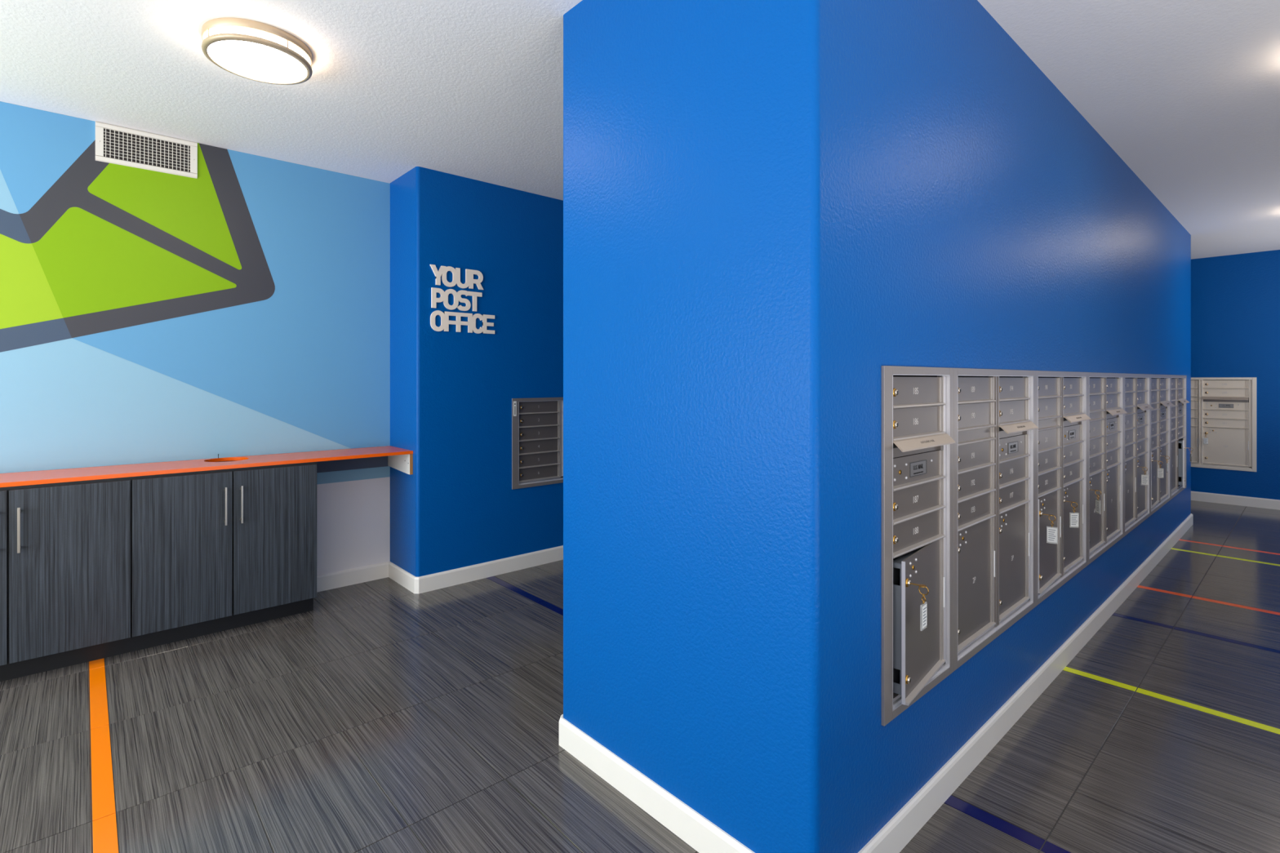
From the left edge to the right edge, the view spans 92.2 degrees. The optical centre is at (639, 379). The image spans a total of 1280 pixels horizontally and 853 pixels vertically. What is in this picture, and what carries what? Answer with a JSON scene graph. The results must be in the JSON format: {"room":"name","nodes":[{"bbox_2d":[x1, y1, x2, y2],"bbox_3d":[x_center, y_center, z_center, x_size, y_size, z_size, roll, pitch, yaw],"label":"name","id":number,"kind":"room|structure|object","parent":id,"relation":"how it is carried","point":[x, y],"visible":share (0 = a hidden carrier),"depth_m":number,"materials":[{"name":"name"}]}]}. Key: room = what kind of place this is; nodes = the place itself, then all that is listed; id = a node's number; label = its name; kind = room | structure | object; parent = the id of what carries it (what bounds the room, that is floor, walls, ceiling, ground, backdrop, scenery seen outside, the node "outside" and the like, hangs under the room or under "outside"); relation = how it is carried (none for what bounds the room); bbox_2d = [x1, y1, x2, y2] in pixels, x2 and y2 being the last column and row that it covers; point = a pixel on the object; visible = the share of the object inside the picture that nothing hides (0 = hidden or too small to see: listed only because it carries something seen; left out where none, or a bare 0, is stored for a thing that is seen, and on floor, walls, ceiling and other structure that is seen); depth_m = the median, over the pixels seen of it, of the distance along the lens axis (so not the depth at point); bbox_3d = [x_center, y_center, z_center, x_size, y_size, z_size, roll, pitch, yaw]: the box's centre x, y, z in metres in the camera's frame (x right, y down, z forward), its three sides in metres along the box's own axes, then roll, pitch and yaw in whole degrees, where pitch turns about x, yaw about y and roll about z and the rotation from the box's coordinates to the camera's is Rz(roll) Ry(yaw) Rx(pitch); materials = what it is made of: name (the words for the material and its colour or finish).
{"room":"apartment mail room","nodes":[
{"label":"apartment mail room","id":0,"kind":"room"},
{"bbox_2d":[0,101,390,575],"bbox_3d":[-3.095,0.000,2.641,4.147,2.500,0.122,0,0,-42],"label":"wall","id":1,"kind":"structure","parent":0,"point":[241,308],"depth_m":3.24,"materials":[{"name":"white paint"},{"name":"printed mural wallcovering"}]},
{"bbox_2d":[95,121,197,178],"bbox_3d":[-2.480,-1.154,3.109,0.402,0.189,0.011,0,0,-42],"label":"air vent","id":2,"kind":"object","parent":1,"relation":"in","point":[115,144],"visible":1,"depth_m":3.10,"materials":[{"name":"white metal"}]},
{"bbox_2d":[390,166,563,577],"bbox_3d":[1.181,0.000,6.135,7.083,2.500,0.427,0,0,-42],"label":"wall","id":3,"kind":"structure","parent":0,"point":[452,392],"depth_m":3.86,"materials":[{"name":"blue paint"}]},
{"bbox_2d":[430,264,494,333],"bbox_3d":[-1.085,-0.487,3.792,0.425,0.397,0.012,0,0,-42],"label":"letter sign","id":4,"kind":"object","parent":3,"relation":"attached to","point":[469,281],"visible":1,"depth_m":3.76,"materials":[{"name":"silver metal"}]},
{"bbox_2d":[511,397,563,489],"bbox_3d":[-0.750,0.419,4.261,0.444,0.594,0.255,0,0,-42],"label":"mailbox","id":5,"kind":"object","parent":3,"relation":"attached to","point":[537,423],"visible":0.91,"depth_m":4.16,"materials":[{"name":"silver metal"}]},
{"bbox_2d":[316,491,1279,594],"bbox_3d":[1.314,1.202,2.969,11.130,0.095,5.305,0,0,-42],"label":"baseboard","id":6,"kind":"structure","parent":3,"relation":"attached to","point":[428,583],"depth_m":3.85,"materials":[{"name":"white wood"}]},
{"bbox_2d":[0,500,1279,852],"bbox_3d":[1.278,1.290,2.986,11.400,0.080,5.618,0,0,-42],"label":"floor","id":7,"kind":"structure","parent":0,"point":[383,716],"depth_m":2.15,"materials":[{"name":"grey tile"}]},
{"bbox_2d":[0,476,131,681],"bbox_3d":[-2.687,0.845,2.638,0.772,0.811,0.430,0,0,-42],"label":"base cabinet","id":8,"kind":"object","parent":7,"relation":"on","point":[65,548],"visible":0.99,"depth_m":2.62,"materials":[{"name":"black wood"}]},
{"bbox_2d":[130,460,316,652],"bbox_3d":[-2.117,0.845,3.153,0.765,0.811,0.430,0,0,-42],"label":"base cabinet","id":9,"kind":"object","parent":7,"relation":"on","point":[213,551],"visible":0.98,"depth_m":2.99,"materials":[{"name":"black wood"}]},
{"bbox_2d":[0,445,413,487],"bbox_3d":[-2.239,0.490,3.080,2.086,0.140,0.370,0,0,-42],"label":"countertop","id":10,"kind":"structure","parent":9,"relation":"on","point":[399,459],"depth_m":3.13,"materials":[{"name":"orange laminate"}]},
{"bbox_2d":[0,0,1279,259],"bbox_3d":[1.303,-1.300,2.959,11.400,0.100,5.545,0,0,-42],"label":"ceiling","id":11,"kind":"structure","parent":0,"point":[1186,93],"depth_m":2.57,"materials":[{"name":"white paint"}]},
{"bbox_2d":[201,17,312,84],"bbox_3d":[-1.422,-1.211,2.300,0.352,0.078,0.352,0,0,-42],"label":"ceiling light","id":12,"kind":"object","parent":11,"relation":"attached to","point":[250,49],"visible":1,"depth_m":2.23,"materials":[{"name":"white glass"}]},
{"bbox_2d":[563,0,1191,852],"bbox_3d":[2.250,0.000,3.730,5.900,2.500,0.995,0,0,-42],"label":"wall pillar","id":13,"kind":"structure","parent":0,"point":[770,206],"depth_m":1.70,"materials":[{"name":"blue paint"}]},
{"bbox_2d":[559,513,1193,852],"bbox_3d":[2.250,1.204,3.730,5.926,0.092,1.021,0,0,-42],"label":"baseboard","id":14,"kind":"structure","parent":13,"relation":"attached to","point":[692,828],"depth_m":1.90,"materials":[{"name":"white wood"}]},
{"bbox_2d":[881,365,955,726],"bbox_3d":[0.719,0.427,1.811,0.444,0.926,0.288,0,0,-42],"label":"mailbox","id":15,"kind":"object","parent":13,"relation":"attached to","point":[917,441],"visible":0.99,"depth_m":1.71,"materials":[{"name":"silver metal"}]},
{"bbox_2d":[910,582,928,628],"bbox_3d":[0.724,0.589,1.597,0.044,0.112,0.034,0,0,17],"label":"key","id":16,"kind":"object","parent":15,"relation":"attached to","point":[923,608],"visible":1,"depth_m":1.59,"materials":[{"name":"gold metal"}]},
{"bbox_2d":[893,433,955,452],"bbox_3d":[0.795,0.174,1.724,0.340,0.028,0.038,0,0,-42],"label":"hood","id":17,"kind":"object","parent":15,"relation":"attached to","point":[902,442],"depth_m":1.70,"materials":[{"name":"silver"}]},
{"bbox_2d":[953,368,1038,671],"bbox_3d":[1.177,0.427,2.231,0.800,0.926,0.278,0,0,-42],"label":"mailbox","id":18,"kind":"object","parent":13,"relation":"attached to","point":[995,427],"visible":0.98,"depth_m":2.13,"materials":[{"name":"silver metal"}]},
{"bbox_2d":[999,421,1038,434],"bbox_3d":[1.388,0.174,2.259,0.340,0.028,0.038,0,0,-42],"label":"hood","id":19,"kind":"object","parent":18,"relation":"attached to","point":[1005,427],"depth_m":2.24,"materials":[{"name":"silver"}]},
{"bbox_2d":[1035,370,1091,606],"bbox_3d":[1.771,0.427,2.767,0.800,0.926,0.278,0,0,-42],"label":"mailbox","id":20,"kind":"object","parent":13,"relation":"attached to","point":[1062,418],"visible":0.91,"depth_m":2.66,"materials":[{"name":"silver metal"}]},
{"bbox_2d":[1042,513,1057,542],"bbox_3d":[1.617,0.589,2.432,0.020,0.112,0.052,0,0,-42],"label":"key","id":21,"kind":"object","parent":20,"relation":"attached to","point":[1051,532],"visible":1,"depth_m":2.42,"materials":[{"name":"white paper"}]},
{"bbox_2d":[1066,501,1078,526],"bbox_3d":[1.885,0.589,2.691,0.051,0.112,0.021,0,0,36],"label":"key","id":22,"kind":"object","parent":20,"relation":"attached to","point":[1073,517],"visible":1,"depth_m":2.68,"materials":[{"name":"white paper"}]},
{"bbox_2d":[1063,413,1091,422],"bbox_3d":[1.981,0.174,2.795,0.340,0.028,0.038,0,0,-42],"label":"hood","id":23,"kind":"object","parent":20,"relation":"attached to","point":[1068,418],"depth_m":2.77,"materials":[{"name":"silver"}]},
{"bbox_2d":[1087,372,1127,565],"bbox_3d":[2.364,0.427,3.304,0.800,0.926,0.278,0,0,-42],"label":"mailbox","id":24,"kind":"object","parent":13,"relation":"attached to","point":[1105,391],"visible":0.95,"depth_m":3.22,"materials":[{"name":"silver metal"}]},
{"bbox_2d":[1089,488,1101,512],"bbox_3d":[2.204,0.589,2.979,0.024,0.112,0.050,0,0,-27],"label":"key","id":25,"kind":"object","parent":24,"relation":"attached to","point":[1097,502],"visible":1,"depth_m":2.97,"materials":[{"name":"white paper"}]},
{"bbox_2d":[1106,408,1127,415],"bbox_3d":[2.575,0.174,3.332,0.340,0.028,0.038,0,0,-42],"label":"hood","id":26,"kind":"object","parent":24,"relation":"attached to","point":[1109,411],"depth_m":3.31,"materials":[{"name":"silver"}]},
{"bbox_2d":[1124,373,1153,536],"bbox_3d":[2.958,0.427,3.840,0.800,0.926,0.278,0,0,-42],"label":"mailbox","id":27,"kind":"object","parent":13,"relation":"attached to","point":[1137,406],"visible":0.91,"depth_m":3.75,"materials":[{"name":"silver metal"}]},
{"bbox_2d":[1142,466,1148,484],"bbox_3d":[3.074,0.589,3.764,0.020,0.112,0.052,0,0,-42],"label":"key","id":28,"kind":"object","parent":27,"relation":"attached to","point":[1144,477],"visible":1,"depth_m":3.75,"materials":[{"name":"gold metal"}]},
{"bbox_2d":[1137,404,1153,410],"bbox_3d":[3.169,0.174,3.868,0.340,0.028,0.038,0,0,-42],"label":"hood","id":29,"kind":"object","parent":27,"relation":"attached to","point":[1140,407],"depth_m":3.85,"materials":[{"name":"silver metal"}]},
{"bbox_2d":[1150,373,1173,515],"bbox_3d":[3.552,0.427,4.376,0.800,0.926,0.278,0,0,-42],"label":"mailbox","id":30,"kind":"object","parent":13,"relation":"attached to","point":[1160,384],"visible":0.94,"depth_m":4.29,"materials":[{"name":"silver metal"}]},
{"bbox_2d":[1153,460,1163,477],"bbox_3d":[3.398,0.589,4.039,0.052,0.112,0.020,0,0,36],"label":"key","id":31,"kind":"object","parent":30,"relation":"attached to","point":[1160,471],"visible":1,"depth_m":4.03,"materials":[{"name":"white paper"}]},
{"bbox_2d":[1160,455,1169,471],"bbox_3d":[3.663,0.589,4.298,0.044,0.112,0.034,0,0,24],"label":"key","id":32,"kind":"object","parent":30,"relation":"attached to","point":[1161,455],"visible":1,"depth_m":4.29,"materials":[{"name":"gold metal"}]},
{"bbox_2d":[1160,401,1173,406],"bbox_3d":[3.763,0.174,4.404,0.340,0.028,0.038,0,0,-42],"label":"hood","id":33,"kind":"object","parent":30,"relation":"attached to","point":[1162,403],"depth_m":4.39,"materials":[{"name":"silver metal"}]},
{"bbox_2d":[1170,374,1189,499],"bbox_3d":[4.150,0.427,4.908,0.800,0.926,0.291,0,0,-42],"label":"mailbox","id":34,"kind":"object","parent":13,"relation":"attached to","point":[1178,383],"visible":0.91,"depth_m":4.82,"materials":[{"name":"silver metal"}]},
{"bbox_2d":[1177,399,1189,404],"bbox_3d":[4.356,0.174,4.940,0.340,0.028,0.038,0,0,-42],"label":"hood","id":35,"kind":"object","parent":34,"relation":"attached to","point":[1180,401],"depth_m":4.94,"materials":[{"name":"silver"}]},
{"bbox_2d":[1191,249,1279,499],"bbox_3d":[5.588,0.000,6.555,0.020,2.500,4.898,0,0,-42],"label":"wall","id":36,"kind":"structure","parent":0,"point":[1235,299],"depth_m":6.10,"materials":[{"name":"blue paint"}]},
{"bbox_2d":[1191,377,1256,471],"bbox_3d":[5.850,0.440,6.405,0.278,0.926,0.800,0,0,-42],"label":"mailbox","id":37,"kind":"object","parent":36,"relation":"attached to","point":[1224,409],"visible":0.59,"depth_m":6.21,"materials":[{"name":"beige"}]},
{"bbox_2d":[1203,435,1208,444],"bbox_3d":[5.778,0.602,6.288,0.044,0.112,0.033,0,0,-19],"label":"key","id":38,"kind":"object","parent":37,"relation":"attached to","point":[1205,440],"visible":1,"depth_m":6.28,"materials":[{"name":"white paper"}]},
{"bbox_2d":[1201,396,1248,399],"bbox_3d":[5.878,0.187,6.194,0.038,0.028,0.340,0,0,-42],"label":"hood","id":39,"kind":"object","parent":37,"relation":"attached to","point":[1202,397],"depth_m":6.19,"materials":[{"name":"silver metal"}]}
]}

